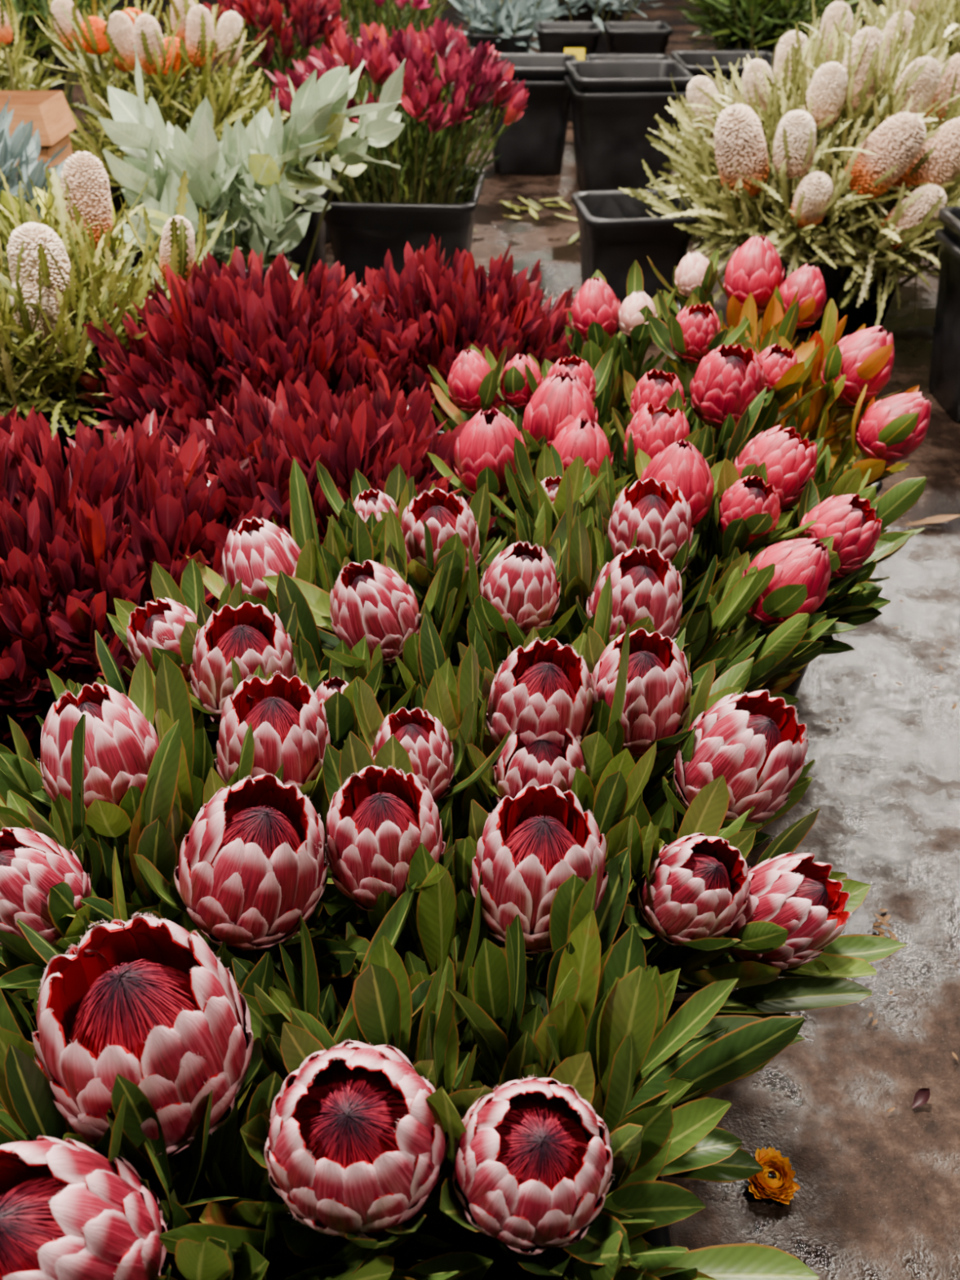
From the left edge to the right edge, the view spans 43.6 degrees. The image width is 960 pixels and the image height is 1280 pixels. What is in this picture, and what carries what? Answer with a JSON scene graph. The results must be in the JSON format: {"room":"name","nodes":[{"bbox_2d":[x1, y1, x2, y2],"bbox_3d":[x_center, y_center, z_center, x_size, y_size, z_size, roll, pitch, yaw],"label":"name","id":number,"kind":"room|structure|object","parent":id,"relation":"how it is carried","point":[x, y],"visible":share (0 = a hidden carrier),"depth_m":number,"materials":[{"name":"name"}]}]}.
{"room":"flower market","nodes":[
{"label":"flower market","id":0,"kind":"room"},
{"bbox_2d":[7,0,959,1279],"bbox_3d":[0.000,-1.563,4.374,12.000,0.100,15.000,0,34,0],"label":"floor","id":1,"kind":"structure","parent":0,"point":[877,1197],"depth_m":1.54,"materials":[{"name":"concrete"}]},
{"bbox_2d":[0,404,48,435],"bbox_3d":[-0.802,-0.103,1.648,0.483,0.528,0.423,0,34,0],"label":"flowers","id":2,"kind":"object","parent":1,"relation":"on","point":[6,424],"visible":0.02,"depth_m":1.62,"materials":[{"name":"red plant"}]},
{"bbox_2d":[0,95,71,265],"bbox_3d":[-1.131,-0.868,2.614,0.536,0.717,0.452,0,34,0],"label":"succulent plant","id":3,"kind":"object","parent":1,"relation":"on","point":[21,144],"visible":0.34,"depth_m":2.52,"materials":[{"name":"green plant"}]},
{"bbox_2d":[0,0,71,106],"bbox_3d":[-1.615,-1.646,3.712,0.842,0.778,0.769,0,34,0],"label":"flowers","id":4,"kind":"object","parent":1,"relation":"on","point":[12,68],"visible":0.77,"depth_m":3.60,"materials":[{"name":"green plant"}]},
{"bbox_2d":[0,90,76,177],"bbox_3d":[-1.120,-1.019,2.955,0.276,0.585,0.208,0,34,0],"label":"cardboard box","id":5,"kind":"object","parent":1,"relation":"on","point":[49,111],"visible":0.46,"depth_m":2.81,"materials":[{"name":"orange cardboard"}]},
{"bbox_2d":[2,0,133,130],"bbox_3d":[-1.853,-2.455,4.825,0.986,0.875,0.986,-2,34,-3],"label":"flowers","id":6,"kind":"object","parent":1,"relation":"on","point":[42,6],"visible":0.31,"depth_m":4.77,"materials":[{"name":"green plant"}]},
{"bbox_2d":[0,168,141,301],"bbox_3d":[-0.796,-0.644,2.406,0.270,0.578,0.290,0,34,0],"label":"flowers","id":7,"kind":"object","parent":1,"relation":"on","point":[5,200],"visible":0.02,"depth_m":2.27,"materials":[{"name":"green plant"}]},
{"bbox_2d":[0,151,234,471],"bbox_3d":[-0.746,-0.449,2.017,0.571,0.689,0.621,17,37,23],"label":"flowers","id":8,"kind":"object","parent":1,"relation":"on","point":[47,293],"visible":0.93,"depth_m":1.89,"materials":[{"name":"green plant"}]},
{"bbox_2d":[0,405,277,763],"bbox_3d":[-0.499,0.005,1.475,0.601,0.542,0.581,0,34,0],"label":"flowers","id":9,"kind":"object","parent":1,"relation":"on","point":[67,552],"visible":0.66,"depth_m":1.33,"materials":[{"name":"red plant"}]},
{"bbox_2d":[22,0,290,291],"bbox_3d":[-0.853,-1.412,3.322,0.803,0.827,0.726,-18,38,-25],"label":"flowers","id":10,"kind":"object","parent":1,"relation":"on","point":[175,72],"visible":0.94,"depth_m":3.17,"materials":[{"name":"green plant"}]},
{"bbox_2d":[0,600,441,1031],"bbox_3d":[-0.265,0.247,1.091,0.499,0.571,0.482,0,34,0],"label":"flowers","id":11,"kind":"object","parent":1,"relation":"on","point":[234,858],"visible":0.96,"depth_m":0.94,"materials":[{"name":"pink plant"}]},
{"bbox_2d":[65,245,424,447],"bbox_3d":[-0.347,-0.372,1.994,0.612,0.586,0.611,0,34,0],"label":"flowers","id":12,"kind":"object","parent":1,"relation":"on","point":[217,327],"visible":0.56,"depth_m":1.82,"materials":[{"name":"red plant"}]},
{"bbox_2d":[0,846,493,1279],"bbox_3d":[-0.207,0.427,0.839,0.454,0.554,0.462,20,39,27],"label":"flowers","id":13,"kind":"object","parent":1,"relation":"on","point":[143,1057],"visible":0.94,"depth_m":0.71,"materials":[{"name":"pink plant"}]},
{"bbox_2d":[97,44,405,293],"bbox_3d":[-0.477,-0.916,2.662,0.639,0.742,0.525,0,34,0],"label":"plant","id":14,"kind":"object","parent":1,"relation":"on","point":[258,174],"visible":0.68,"depth_m":2.54,"materials":[{"name":"green plant"}]},
{"bbox_2d":[201,0,355,242],"bbox_3d":[-0.634,-1.688,3.755,0.486,0.800,0.530,0,34,0],"label":"flowers","id":15,"kind":"object","parent":1,"relation":"on","point":[296,25],"visible":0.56,"depth_m":3.51,"materials":[{"name":"red plant"}]},
{"bbox_2d":[288,154,326,279],"bbox_3d":[-0.560,-1.262,3.516,0.250,0.360,0.250,0,34,0],"label":"bucket","id":16,"kind":"object","parent":1,"relation":"on","point":[299,255],"visible":0.12,"depth_m":3.49,"materials":[{"name":"plastic"}]},
{"bbox_2d":[126,368,505,566],"bbox_3d":[-0.199,-0.081,1.603,0.473,0.542,0.480,0,34,0],"label":"flowers","id":17,"kind":"object","parent":1,"relation":"on","point":[371,434],"visible":0.24,"depth_m":1.48,"materials":[{"name":"red plant"}]},
{"bbox_2d":[106,457,573,775],"bbox_3d":[-0.095,0.105,1.329,0.415,0.538,0.512,23,40,30],"label":"flowers","id":18,"kind":"object","parent":1,"relation":"on","point":[357,611],"visible":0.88,"depth_m":1.21,"materials":[{"name":"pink plant"}]},
{"bbox_2d":[316,0,365,49],"bbox_3d":[-0.684,-2.807,5.325,0.917,0.898,0.911,14,37,20],"label":"flowers","id":19,"kind":"object","parent":1,"relation":"on","point":[355,0],"visible":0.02,"depth_m":5.30,"materials":[{"name":"red plant"}]},
{"bbox_2d":[315,0,453,165],"bbox_3d":[-0.387,-2.169,4.446,0.698,0.824,0.748,0,34,0],"label":"flowers","id":20,"kind":"object","parent":1,"relation":"on","point":[387,12],"visible":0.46,"depth_m":4.23,"materials":[{"name":"red plant"}]},
{"bbox_2d":[264,16,528,287],"bbox_3d":[-0.201,-1.229,3.138,0.647,0.727,0.658,0,34,0],"label":"flowers","id":21,"kind":"object","parent":1,"relation":"on","point":[381,208],"visible":0.72,"depth_m":2.98,"materials":[{"name":"red plant"}]},
{"bbox_2d":[342,233,584,498],"bbox_3d":[-0.050,-0.395,2.059,0.483,0.551,0.494,0,34,0],"label":"flowers","id":22,"kind":"object","parent":1,"relation":"on","point":[457,308],"visible":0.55,"depth_m":1.89,"materials":[{"name":"red plant"}]},
{"bbox_2d":[449,0,558,106],"bbox_3d":[0.101,-2.865,5.621,0.545,0.663,0.580,-5,34,-7],"label":"succulent plant","id":23,"kind":"object","parent":1,"relation":"on","point":[486,20],"visible":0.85,"depth_m":5.55,"materials":[{"name":"green plant"}]},
{"bbox_2d":[159,730,871,1279],"bbox_3d":[0.010,0.398,0.894,0.477,0.540,0.528,14,37,20],"label":"flowers","id":24,"kind":"object","parent":1,"relation":"on","point":[553,1166],"visible":0.98,"depth_m":0.78,"materials":[{"name":"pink plant"}]},
{"bbox_2d":[473,195,579,244],"bbox_3d":[0.190,-1.455,4.078,0.418,0.041,0.530,11,36,16],"label":"debris","id":25,"kind":"object","parent":1,"relation":"on","point":[532,211],"visible":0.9,"depth_m":4.17,"materials":[{"name":"green plant"}]},
{"bbox_2d":[426,344,635,547],"bbox_3d":[0.082,-0.113,1.647,0.461,0.544,0.453,0,34,0],"label":"flowers","id":26,"kind":"object","parent":1,"relation":"on","point":[557,407],"visible":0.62,"depth_m":1.48,"materials":[{"name":"pink plant"}]},
{"bbox_2d":[488,53,577,175],"bbox_3d":[0.190,-2.016,4.611,0.363,0.385,0.363,0,34,0],"label":"bucket","id":27,"kind":"object","parent":1,"relation":"on","point":[534,144],"visible":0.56,"depth_m":4.52,"materials":[{"name":"plastic"}]},
{"bbox_2d":[533,22,602,121],"bbox_3d":[0.390,-2.573,5.442,0.290,0.380,0.290,0,34,0],"label":"bucket","id":28,"kind":"object","parent":1,"relation":"on","point":[580,39],"visible":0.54,"depth_m":5.27,"materials":[{"name":"plastic"}]},
{"bbox_2d":[511,0,662,53],"bbox_3d":[0.561,-3.661,6.682,1.044,0.797,1.063,0,34,0],"label":"succulent plant","id":29,"kind":"object","parent":1,"relation":"on","point":[600,11],"visible":0.49,"depth_m":6.61,"materials":[{"name":"green plant"}]},
{"bbox_2d":[308,571,906,1044],"bbox_3d":[0.064,0.231,1.118,0.510,0.566,0.478,0,34,0],"label":"flowers","id":30,"kind":"object","parent":1,"relation":"on","point":[566,717],"visible":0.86,"depth_m":0.99,"materials":[{"name":"pink plant"}]},
{"bbox_2d":[498,248,750,429],"bbox_3d":[0.241,-0.301,1.920,0.438,0.552,0.514,0,34,0],"label":"flowers","id":31,"kind":"object","parent":1,"relation":"on","point":[690,334],"visible":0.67,"depth_m":1.82,"materials":[{"name":"pink plant"}]},
{"bbox_2d":[584,53,673,60],"bbox_3d":[0.600,-2.165,4.872,0.350,0.340,0.350,0,34,0],"label":"bucket","id":32,"kind":"object","parent":1,"relation":"on","point":[593,56],"visible":0.16,"depth_m":4.91,"materials":[{"name":"plastic"}]},
{"bbox_2d":[564,59,694,191],"bbox_3d":[0.520,-1.839,4.332,0.426,0.405,0.426,0,34,0],"label":"bucket","id":33,"kind":"object","parent":1,"relation":"on","point":[615,104],"visible":0.84,"depth_m":4.20,"materials":[{"name":"plastic"}]},
{"bbox_2d":[406,436,858,813],"bbox_3d":[0.155,0.047,1.367,0.493,0.593,0.485,12,36,17],"label":"flowers","id":34,"kind":"object","parent":1,"relation":"on","point":[552,573],"visible":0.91,"depth_m":1.25,"materials":[{"name":"pink plant"}]},
{"bbox_2d":[571,189,701,334],"bbox_3d":[0.390,-0.965,3.112,0.290,0.320,0.290,-3,34,-5],"label":"bucket","id":35,"kind":"object","parent":1,"relation":"on","point":[616,229],"visible":0.44,"depth_m":2.99,"materials":[{"name":"plastic"}]},
{"bbox_2d":[602,22,672,54],"bbox_3d":[0.700,-2.573,5.442,0.290,0.380,0.290,0,34,0],"label":"bucket","id":36,"kind":"object","parent":1,"relation":"on","point":[621,37],"visible":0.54,"depth_m":5.27,"materials":[{"name":"plastic"}]},
{"bbox_2d":[671,50,775,164],"bbox_3d":[0.940,-2.044,4.653,0.390,0.385,0.390,0,34,0],"label":"bucket","id":37,"kind":"object","parent":1,"relation":"on","point":[688,60],"visible":0.12,"depth_m":4.69,"materials":[{"name":"plastic"}]},
{"bbox_2d":[611,343,926,697],"bbox_3d":[0.329,-0.079,1.602,0.434,0.539,0.444,20,39,27],"label":"flowers","id":38,"kind":"object","parent":1,"relation":"on","point":[771,486],"visible":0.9,"depth_m":1.44,"materials":[{"name":"pink plant"}]},
{"bbox_2d":[747,1146,800,1204],"bbox_3d":[0.282,0.523,1.169,0.051,0.017,0.057,-5,34,-7],"label":"strawflower","id":39,"kind":"object","parent":1,"relation":"on","point":[781,1188],"visible":0.91,"depth_m":1.17,"materials":[{"name":"orange plant"}]},
{"bbox_2d":[671,0,883,55],"bbox_3d":[1.264,-2.724,5.235,0.970,0.862,1.007,0,34,0],"label":"plant","id":40,"kind":"object","parent":1,"relation":"on","point":[734,24],"visible":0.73,"depth_m":5.11,"materials":[{"name":"green plant"}]},
{"bbox_2d":[618,0,959,333],"bbox_3d":[0.939,-1.190,3.045,1.099,0.768,1.129,12,36,17],"label":"flowers","id":41,"kind":"object","parent":1,"relation":"on","point":[846,157],"visible":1,"depth_m":2.81,"materials":[{"name":"beige plant"}]},
{"bbox_2d":[666,235,931,498],"bbox_3d":[0.451,-0.284,1.885,0.396,0.562,0.556,0,34,0],"label":"flowers","id":42,"kind":"object","parent":1,"relation":"on","point":[831,387],"visible":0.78,"depth_m":1.71,"materials":[{"name":"pink plant"}]},
{"bbox_2d":[872,908,897,940],"bbox_3d":[0.486,0.344,1.446,0.029,0.010,0.060,0,34,0],"label":"debris","id":43,"kind":"object","parent":1,"relation":"on","point":[882,920],"visible":0.92,"depth_m":1.45,"materials":[{"name":"beige plant"}]},
{"bbox_2d":[815,0,959,63],"bbox_3d":[1.630,-1.953,4.136,0.960,0.813,0.988,0,34,0],"label":"flowers","id":44,"kind":"object","parent":1,"relation":"on","point":[950,9],"visible":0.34,"depth_m":3.91,"materials":[{"name":"beige plant"}]},
{"bbox_2d":[825,600,956,723],"bbox_3d":[0.689,0.049,1.879,0.172,0.007,0.404,19,38,26],"label":"debris","id":45,"kind":"object","parent":1,"relation":"on","point":[954,706],"visible":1,"depth_m":1.85,"materials":[{"name":"green plant"}]},
{"bbox_2d":[868,990,958,1112],"bbox_3d":[0.449,0.429,1.317,0.108,0.003,0.182,-8,35,-12],"label":"debris","id":46,"kind":"object","parent":1,"relation":"on","point":[891,1109],"visible":0.7,"depth_m":1.32,"materials":[{"name":"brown plant"}]},
{"bbox_2d":[911,1088,929,1107],"bbox_3d":[0.457,0.474,1.243,0.019,0.015,0.016,0,34,0],"label":"petal","id":47,"kind":"object","parent":1,"relation":"on","point":[922,1096],"visible":1,"depth_m":1.25,"materials":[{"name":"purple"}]},
{"bbox_2d":[906,515,959,525],"bbox_3d":[0.862,-0.228,2.272,0.108,0.018,0.024,0,34,0],"label":"dry leaf","id":48,"kind":"object","parent":1,"relation":"on","point":[939,518],"visible":1,"depth_m":2.28,"materials":[{"name":"beige plant"}]},
{"bbox_2d":[928,206,959,422],"bbox_3d":[1.180,-0.710,2.657,0.330,0.405,0.330,0,34,0],"label":"bucket","id":49,"kind":"object","parent":1,"relation":"on","point":[944,384],"visible":1,"depth_m":2.67,"materials":[{"name":"plastic"}]}
]}

